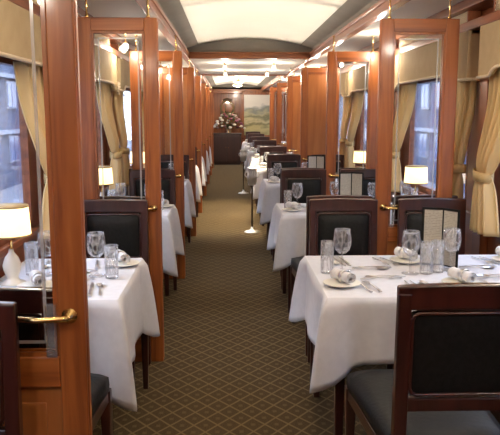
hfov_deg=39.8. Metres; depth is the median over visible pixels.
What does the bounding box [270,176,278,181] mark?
rolled napkin
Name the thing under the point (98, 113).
window
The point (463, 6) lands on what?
trim
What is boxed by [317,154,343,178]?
dining chair
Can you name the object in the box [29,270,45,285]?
rolled napkin
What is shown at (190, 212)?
tablecloth
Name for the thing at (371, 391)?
seat cushion
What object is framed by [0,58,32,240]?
window
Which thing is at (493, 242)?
wall
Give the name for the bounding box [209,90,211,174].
door
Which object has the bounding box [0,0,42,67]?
pelmet
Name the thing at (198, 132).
door
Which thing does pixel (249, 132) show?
dining chair
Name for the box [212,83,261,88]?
trim
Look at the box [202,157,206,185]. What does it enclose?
tablecloth
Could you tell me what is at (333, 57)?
door
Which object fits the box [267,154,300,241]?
dining chair
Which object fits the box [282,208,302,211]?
bread plate
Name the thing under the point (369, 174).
dining chair
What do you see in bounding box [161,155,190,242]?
dining chair
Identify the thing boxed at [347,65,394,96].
pelmet
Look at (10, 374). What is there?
dining chair
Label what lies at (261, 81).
ceiling
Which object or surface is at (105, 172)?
table lamp
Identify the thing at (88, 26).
door
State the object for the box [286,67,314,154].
door
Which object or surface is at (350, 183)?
menu card
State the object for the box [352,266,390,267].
fork
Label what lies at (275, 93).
wall
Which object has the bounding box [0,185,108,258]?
trim
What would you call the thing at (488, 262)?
fork
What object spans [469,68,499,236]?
curtain
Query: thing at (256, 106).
landscape painting
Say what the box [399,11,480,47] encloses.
air vent
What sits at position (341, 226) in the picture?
dining chair
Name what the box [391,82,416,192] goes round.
curtain
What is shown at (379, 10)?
trim
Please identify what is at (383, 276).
fork
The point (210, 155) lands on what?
tablecloth
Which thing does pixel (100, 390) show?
seat cushion
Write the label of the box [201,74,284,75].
trim
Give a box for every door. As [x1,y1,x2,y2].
[3,0,92,434]
[78,0,163,361]
[129,35,185,278]
[159,58,195,235]
[195,72,201,212]
[201,76,206,195]
[206,85,209,183]
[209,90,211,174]
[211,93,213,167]
[269,81,286,145]
[276,75,299,145]
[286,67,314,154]
[300,59,339,167]
[325,36,378,194]
[375,0,459,254]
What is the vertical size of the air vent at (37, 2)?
0.065 m
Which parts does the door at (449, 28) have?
lever handle, hanging rod, panel, rail, rail, hanging rod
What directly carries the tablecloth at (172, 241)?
on the dining table at (165, 274)
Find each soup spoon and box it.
[96,283,104,294]
[349,267,387,269]
[365,275,405,276]
[459,266,494,268]
[477,274,499,275]
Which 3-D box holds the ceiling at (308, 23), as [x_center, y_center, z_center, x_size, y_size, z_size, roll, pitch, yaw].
[0.142,-1.356,3.594,1.601,0.175,9.300,0,9,-2]
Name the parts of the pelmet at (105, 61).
braid trim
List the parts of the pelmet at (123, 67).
braid trim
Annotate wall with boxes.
[0,56,142,277]
[213,93,241,162]
[244,91,276,140]
[281,6,499,254]
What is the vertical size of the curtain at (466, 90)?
0.922 m
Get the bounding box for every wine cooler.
[238,150,248,193]
[244,167,259,232]
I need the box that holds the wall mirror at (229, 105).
[221,98,233,117]
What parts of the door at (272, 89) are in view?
rail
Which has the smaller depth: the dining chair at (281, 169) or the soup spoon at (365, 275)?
the soup spoon at (365, 275)
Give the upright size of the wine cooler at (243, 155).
0.818 m
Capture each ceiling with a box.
[77,0,201,82]
[156,0,379,49]
[190,59,306,73]
[205,76,276,86]
[266,0,462,89]
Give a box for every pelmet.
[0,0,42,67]
[95,45,120,94]
[117,58,142,91]
[339,73,347,96]
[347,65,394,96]
[394,30,479,90]
[476,20,499,78]
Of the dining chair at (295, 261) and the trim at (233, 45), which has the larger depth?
the trim at (233, 45)
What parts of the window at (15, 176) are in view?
pane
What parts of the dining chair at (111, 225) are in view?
moulding, backrest, crest rail, leg, leg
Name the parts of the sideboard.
door, door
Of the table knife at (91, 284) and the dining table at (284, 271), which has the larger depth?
the dining table at (284, 271)
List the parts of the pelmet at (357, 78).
braid trim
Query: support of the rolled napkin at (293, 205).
on the bread plate at (285, 209)
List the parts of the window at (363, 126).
pane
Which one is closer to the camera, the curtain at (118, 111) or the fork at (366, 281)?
the fork at (366, 281)
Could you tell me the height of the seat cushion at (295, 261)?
0.090 m
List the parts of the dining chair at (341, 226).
leg, leg, backrest, crest rail, moulding, leg, leg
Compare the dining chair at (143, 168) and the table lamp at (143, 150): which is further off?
the table lamp at (143, 150)
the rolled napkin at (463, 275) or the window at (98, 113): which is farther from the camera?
the window at (98, 113)
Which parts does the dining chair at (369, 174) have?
crest rail, backrest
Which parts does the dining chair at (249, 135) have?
crest rail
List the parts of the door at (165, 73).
rail, panel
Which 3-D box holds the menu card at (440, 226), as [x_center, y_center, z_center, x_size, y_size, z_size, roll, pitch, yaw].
[0.929,0.096,3.355,0.190,0.285,0.036,7,11,37]
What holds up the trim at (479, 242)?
attached to the wall at (493, 242)
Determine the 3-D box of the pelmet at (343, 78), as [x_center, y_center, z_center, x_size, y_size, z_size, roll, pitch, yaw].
[1.188,-1.748,9.290,0.137,0.295,1.827,0,9,-2]
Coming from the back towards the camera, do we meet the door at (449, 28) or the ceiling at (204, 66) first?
the ceiling at (204, 66)
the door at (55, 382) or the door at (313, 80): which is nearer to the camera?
the door at (55, 382)
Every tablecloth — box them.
[0,258,159,411]
[128,180,195,227]
[162,204,184,276]
[196,166,202,201]
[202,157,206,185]
[206,150,209,174]
[209,146,211,165]
[241,141,285,149]
[244,150,253,172]
[248,156,258,167]
[253,166,266,199]
[257,179,336,224]
[267,203,391,271]
[289,255,499,392]
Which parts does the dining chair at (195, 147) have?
leg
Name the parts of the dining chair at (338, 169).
crest rail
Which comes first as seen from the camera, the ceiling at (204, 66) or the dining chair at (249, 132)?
the ceiling at (204, 66)
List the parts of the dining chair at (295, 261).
leg, leg, crest rail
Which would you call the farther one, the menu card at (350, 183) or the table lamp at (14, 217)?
the menu card at (350, 183)
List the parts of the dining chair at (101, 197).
crest rail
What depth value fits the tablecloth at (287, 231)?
5.09 m
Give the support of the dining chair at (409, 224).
on the floor
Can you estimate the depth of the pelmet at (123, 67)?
6.35 m
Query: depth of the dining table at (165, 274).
5.70 m
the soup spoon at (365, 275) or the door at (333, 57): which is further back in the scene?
the door at (333, 57)
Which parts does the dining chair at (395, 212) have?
leg, crest rail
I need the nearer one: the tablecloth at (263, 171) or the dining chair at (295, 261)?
the dining chair at (295, 261)
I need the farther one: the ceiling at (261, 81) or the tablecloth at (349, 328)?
the ceiling at (261, 81)
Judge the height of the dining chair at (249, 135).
1.006 m
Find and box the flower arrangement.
[213,106,245,132]
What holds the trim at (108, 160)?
attached to the wall at (31, 249)
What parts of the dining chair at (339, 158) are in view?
crest rail, backrest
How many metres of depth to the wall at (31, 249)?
3.87 m
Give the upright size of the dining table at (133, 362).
0.752 m
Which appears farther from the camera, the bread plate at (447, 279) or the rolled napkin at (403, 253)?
the rolled napkin at (403, 253)
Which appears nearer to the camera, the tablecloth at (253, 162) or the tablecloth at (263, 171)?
the tablecloth at (263, 171)
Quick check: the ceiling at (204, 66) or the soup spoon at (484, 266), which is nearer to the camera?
the soup spoon at (484, 266)
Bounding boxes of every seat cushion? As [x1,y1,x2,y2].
[90,373,109,417]
[291,256,303,272]
[346,369,499,434]
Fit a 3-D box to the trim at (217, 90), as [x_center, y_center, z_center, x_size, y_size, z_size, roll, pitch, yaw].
[-0.421,-2.761,20.702,2.635,2.260,0.030,0,9,-2]
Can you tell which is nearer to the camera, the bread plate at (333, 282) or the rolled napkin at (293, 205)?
the bread plate at (333, 282)
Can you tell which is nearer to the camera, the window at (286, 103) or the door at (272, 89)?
the door at (272, 89)
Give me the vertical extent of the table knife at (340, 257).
0.004 m
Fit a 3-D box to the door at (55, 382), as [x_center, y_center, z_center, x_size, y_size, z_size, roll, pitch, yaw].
[-0.685,0.130,1.910,0.458,2.170,0.143,0,9,-2]
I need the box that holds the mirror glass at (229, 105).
[222,102,232,115]
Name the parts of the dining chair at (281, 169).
leg, leg, crest rail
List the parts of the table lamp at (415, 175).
lamp shade, shade trim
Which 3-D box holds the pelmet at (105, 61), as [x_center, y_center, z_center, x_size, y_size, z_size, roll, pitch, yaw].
[-1.160,-1.079,5.001,0.161,0.333,1.957,0,9,-2]
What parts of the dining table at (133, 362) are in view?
leg, leg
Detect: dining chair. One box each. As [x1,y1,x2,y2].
[0,286,111,434]
[0,301,22,434]
[84,199,150,388]
[100,196,145,214]
[129,168,172,195]
[130,169,176,290]
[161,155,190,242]
[195,147,197,216]
[246,131,259,138]
[248,134,263,142]
[251,137,269,146]
[254,141,276,155]
[256,146,285,205]
[259,146,286,216]
[262,154,298,225]
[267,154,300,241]
[272,168,323,275]
[281,169,325,289]
[290,195,371,355]
[307,198,392,382]
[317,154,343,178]
[337,168,365,186]
[340,169,375,198]
[344,282,499,434]
[391,195,457,223]
[397,198,465,254]
[490,410,499,423]
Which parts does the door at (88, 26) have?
hanging rod, rail, rail, hanging rod, lever handle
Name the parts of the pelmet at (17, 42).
braid trim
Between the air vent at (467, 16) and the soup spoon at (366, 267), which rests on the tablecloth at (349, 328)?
the soup spoon at (366, 267)
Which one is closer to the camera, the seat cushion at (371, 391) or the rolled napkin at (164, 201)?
the seat cushion at (371, 391)
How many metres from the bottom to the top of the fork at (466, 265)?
0.008 m
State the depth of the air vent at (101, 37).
5.52 m
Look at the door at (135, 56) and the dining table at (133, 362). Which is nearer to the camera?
the dining table at (133, 362)
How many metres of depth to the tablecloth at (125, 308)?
2.83 m
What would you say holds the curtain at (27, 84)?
hanging from the pelmet at (17, 42)
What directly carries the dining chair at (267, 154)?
on the floor
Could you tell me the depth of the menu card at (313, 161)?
7.49 m
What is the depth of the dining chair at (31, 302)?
2.00 m
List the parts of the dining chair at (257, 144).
crest rail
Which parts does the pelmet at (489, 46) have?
braid trim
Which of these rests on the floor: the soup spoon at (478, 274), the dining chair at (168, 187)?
the dining chair at (168, 187)
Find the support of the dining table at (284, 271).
on the floor
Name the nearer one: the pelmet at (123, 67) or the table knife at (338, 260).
the table knife at (338, 260)
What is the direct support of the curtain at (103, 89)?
hanging from the pelmet at (105, 61)
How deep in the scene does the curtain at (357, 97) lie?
8.05 m
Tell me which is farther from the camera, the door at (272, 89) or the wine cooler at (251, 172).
the door at (272, 89)
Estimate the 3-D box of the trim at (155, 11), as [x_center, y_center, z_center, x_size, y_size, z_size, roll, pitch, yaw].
[-0.806,-2.161,9.766,0.077,0.079,21.800,0,9,-2]
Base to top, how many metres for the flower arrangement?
0.821 m
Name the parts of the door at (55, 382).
panel, rail, lever handle, finger plate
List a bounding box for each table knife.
[88,282,93,295]
[331,256,345,265]
[338,256,350,265]
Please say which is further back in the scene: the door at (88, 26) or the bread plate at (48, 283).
the door at (88, 26)
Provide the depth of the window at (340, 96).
9.69 m
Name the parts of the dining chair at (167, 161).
backrest, moulding, crest rail, leg, leg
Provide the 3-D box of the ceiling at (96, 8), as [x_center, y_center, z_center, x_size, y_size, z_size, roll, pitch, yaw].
[-1.117,-2.215,9.748,0.555,0.120,21.800,0,9,-2]
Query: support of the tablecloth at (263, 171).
on the dining table
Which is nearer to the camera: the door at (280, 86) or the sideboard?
the door at (280, 86)
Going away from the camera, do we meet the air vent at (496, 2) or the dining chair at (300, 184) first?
the air vent at (496, 2)
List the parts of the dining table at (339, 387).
leg, leg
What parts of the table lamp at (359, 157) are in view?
lamp shade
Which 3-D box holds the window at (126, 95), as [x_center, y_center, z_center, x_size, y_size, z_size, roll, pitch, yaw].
[-1.328,-0.926,7.250,0.040,0.860,1.550,0,9,-2]
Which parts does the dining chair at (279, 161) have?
leg, crest rail, backrest, moulding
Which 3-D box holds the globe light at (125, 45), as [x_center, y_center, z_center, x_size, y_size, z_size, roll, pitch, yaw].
[-1.048,-1.486,5.803,0.060,0.139,0.059,0,9,-2]
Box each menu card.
[307,155,324,169]
[339,172,363,194]
[420,207,459,267]
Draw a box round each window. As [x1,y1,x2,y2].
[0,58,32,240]
[96,94,101,165]
[114,88,131,167]
[281,104,282,133]
[286,103,286,135]
[338,94,350,154]
[360,90,367,166]
[408,78,468,198]
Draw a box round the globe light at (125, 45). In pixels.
[122,34,128,48]
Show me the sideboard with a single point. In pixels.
(227, 146)
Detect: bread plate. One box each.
[17,280,51,286]
[106,259,138,266]
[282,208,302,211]
[323,278,360,287]
[390,256,421,263]
[441,277,479,282]
[492,255,499,260]
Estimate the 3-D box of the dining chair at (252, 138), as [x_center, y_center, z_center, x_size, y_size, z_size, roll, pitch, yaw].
[0.219,-1.180,14.447,0.469,1.006,0.424,0,9,-2]
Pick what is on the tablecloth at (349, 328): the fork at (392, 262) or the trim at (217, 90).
the fork at (392, 262)
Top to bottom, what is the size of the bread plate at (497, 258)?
0.015 m
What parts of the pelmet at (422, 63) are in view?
braid trim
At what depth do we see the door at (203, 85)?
12.44 m
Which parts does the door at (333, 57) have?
lever handle, rail, rail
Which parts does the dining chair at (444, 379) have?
leg, seat frame, leg, crest rail, rail, moulding, backrest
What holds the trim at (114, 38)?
attached to the wall at (31, 249)
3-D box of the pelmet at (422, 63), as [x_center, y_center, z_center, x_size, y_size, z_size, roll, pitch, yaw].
[1.323,-1.110,5.075,0.137,0.295,1.957,0,9,-2]
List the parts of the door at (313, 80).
panel, rail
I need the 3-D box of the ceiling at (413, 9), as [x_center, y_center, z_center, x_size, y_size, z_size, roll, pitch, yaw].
[0.984,-2.225,9.813,0.510,0.120,21.800,0,9,-2]
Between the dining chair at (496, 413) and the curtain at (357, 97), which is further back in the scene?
the curtain at (357, 97)
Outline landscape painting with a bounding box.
[243,93,269,135]
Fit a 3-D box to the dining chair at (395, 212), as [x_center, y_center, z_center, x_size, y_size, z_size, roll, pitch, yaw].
[1.059,0.311,4.603,0.469,1.006,0.704,0,9,-2]
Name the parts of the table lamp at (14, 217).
lamp shade, shade trim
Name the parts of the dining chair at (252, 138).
crest rail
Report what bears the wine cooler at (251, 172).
on the floor
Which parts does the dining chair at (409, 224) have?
leg, moulding, backrest, crest rail, leg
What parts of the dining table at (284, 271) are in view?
leg, leg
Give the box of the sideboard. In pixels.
[213,133,241,164]
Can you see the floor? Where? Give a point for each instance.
(235, 362)
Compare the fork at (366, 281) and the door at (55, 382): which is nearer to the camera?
the door at (55, 382)
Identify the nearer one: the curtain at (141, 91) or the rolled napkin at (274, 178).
the rolled napkin at (274, 178)
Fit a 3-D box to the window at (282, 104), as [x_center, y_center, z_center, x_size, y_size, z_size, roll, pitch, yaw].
[0.943,-2.825,19.785,0.040,0.860,1.350,0,9,-2]
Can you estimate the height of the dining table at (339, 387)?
0.752 m
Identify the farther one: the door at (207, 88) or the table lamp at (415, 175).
the door at (207, 88)
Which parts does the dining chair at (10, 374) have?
moulding, rail, crest rail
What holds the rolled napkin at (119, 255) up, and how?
on the bread plate at (132, 262)
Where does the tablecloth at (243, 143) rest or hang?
on the dining table
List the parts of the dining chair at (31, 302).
backrest, crest rail, moulding, leg, seat frame, leg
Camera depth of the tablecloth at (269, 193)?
7.21 m
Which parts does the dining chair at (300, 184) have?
leg, crest rail, backrest, moulding, leg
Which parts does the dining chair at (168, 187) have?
leg, crest rail, backrest, moulding, leg, leg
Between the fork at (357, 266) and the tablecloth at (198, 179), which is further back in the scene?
the tablecloth at (198, 179)
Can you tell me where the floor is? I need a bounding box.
[93,163,393,434]
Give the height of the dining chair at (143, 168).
1.006 m
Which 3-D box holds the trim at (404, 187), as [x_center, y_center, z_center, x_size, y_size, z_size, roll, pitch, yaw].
[1.222,-0.866,10.027,0.035,0.040,21.800,0,9,-2]
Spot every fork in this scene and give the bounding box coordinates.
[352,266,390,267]
[360,276,402,278]
[363,280,381,291]
[379,257,398,264]
[458,265,497,267]
[471,256,493,264]
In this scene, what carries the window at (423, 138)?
in the wall at (493, 242)
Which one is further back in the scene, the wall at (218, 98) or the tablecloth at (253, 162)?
the wall at (218, 98)
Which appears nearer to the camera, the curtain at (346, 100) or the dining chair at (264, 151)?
the curtain at (346, 100)
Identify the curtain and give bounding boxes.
[13,61,49,239]
[96,81,122,193]
[112,91,129,186]
[141,91,144,167]
[339,97,351,166]
[345,90,363,167]
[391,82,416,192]
[452,81,476,197]
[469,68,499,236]
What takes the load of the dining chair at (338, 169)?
on the floor
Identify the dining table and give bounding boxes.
[112,360,134,434]
[164,273,168,295]
[282,265,290,312]
[313,344,344,434]
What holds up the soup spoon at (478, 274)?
on the tablecloth at (349, 328)
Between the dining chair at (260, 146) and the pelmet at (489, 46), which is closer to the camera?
the pelmet at (489, 46)
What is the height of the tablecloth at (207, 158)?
0.442 m
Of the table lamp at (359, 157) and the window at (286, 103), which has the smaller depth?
the table lamp at (359, 157)
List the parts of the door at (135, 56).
hanging rod, rail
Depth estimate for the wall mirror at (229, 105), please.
20.95 m
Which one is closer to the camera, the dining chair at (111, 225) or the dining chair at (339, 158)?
the dining chair at (111, 225)
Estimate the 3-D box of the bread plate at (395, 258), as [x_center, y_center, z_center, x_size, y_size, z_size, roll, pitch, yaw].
[0.784,0.216,3.459,0.164,0.015,0.164,0,9,-2]
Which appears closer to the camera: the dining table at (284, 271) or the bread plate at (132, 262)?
the bread plate at (132, 262)
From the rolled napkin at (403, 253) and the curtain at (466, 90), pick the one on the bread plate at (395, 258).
the rolled napkin at (403, 253)
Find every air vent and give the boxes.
[29,0,39,5]
[94,34,109,45]
[110,44,141,63]
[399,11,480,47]
[493,0,499,11]
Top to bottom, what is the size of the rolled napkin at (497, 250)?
0.060 m
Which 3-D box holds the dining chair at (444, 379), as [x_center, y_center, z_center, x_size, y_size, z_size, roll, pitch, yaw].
[0.623,0.642,2.418,0.469,1.006,0.704,0,9,-2]
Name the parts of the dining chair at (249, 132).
crest rail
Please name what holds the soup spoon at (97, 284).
on the tablecloth at (125, 308)
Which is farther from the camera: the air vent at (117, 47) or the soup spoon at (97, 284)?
the air vent at (117, 47)
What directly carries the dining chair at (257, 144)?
on the floor
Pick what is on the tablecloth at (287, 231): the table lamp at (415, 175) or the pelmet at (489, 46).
the table lamp at (415, 175)
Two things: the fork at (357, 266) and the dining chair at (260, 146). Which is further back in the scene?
the dining chair at (260, 146)
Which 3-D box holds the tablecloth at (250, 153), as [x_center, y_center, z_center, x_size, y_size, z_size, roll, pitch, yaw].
[0.487,-1.138,13.838,1.198,0.408,0.822,0,9,-2]
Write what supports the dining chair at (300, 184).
on the floor
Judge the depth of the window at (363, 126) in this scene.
7.99 m
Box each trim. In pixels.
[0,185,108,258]
[8,0,162,68]
[42,91,114,258]
[135,0,212,90]
[187,39,312,51]
[188,52,309,58]
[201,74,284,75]
[211,87,269,162]
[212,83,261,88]
[261,0,410,90]
[275,0,499,96]
[281,135,499,231]
[283,79,488,254]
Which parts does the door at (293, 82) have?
rail, panel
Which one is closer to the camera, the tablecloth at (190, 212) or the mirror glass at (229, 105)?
the tablecloth at (190, 212)
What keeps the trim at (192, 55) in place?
attached to the ceiling at (204, 66)
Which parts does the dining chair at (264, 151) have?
leg, backrest, crest rail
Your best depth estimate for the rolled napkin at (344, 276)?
2.96 m
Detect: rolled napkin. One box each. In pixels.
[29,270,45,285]
[113,249,129,263]
[161,198,168,204]
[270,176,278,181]
[286,201,300,208]
[330,268,355,283]
[394,247,417,260]
[447,267,476,281]
[495,246,499,254]
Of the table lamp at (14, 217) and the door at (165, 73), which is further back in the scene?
the door at (165, 73)
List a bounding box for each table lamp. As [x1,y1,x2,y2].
[0,203,31,285]
[99,166,113,195]
[130,150,144,163]
[353,150,365,167]
[404,165,427,194]
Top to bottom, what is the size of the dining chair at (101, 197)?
1.006 m
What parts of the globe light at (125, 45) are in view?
globe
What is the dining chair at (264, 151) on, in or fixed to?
on the floor
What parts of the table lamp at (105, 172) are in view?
lamp shade, shade trim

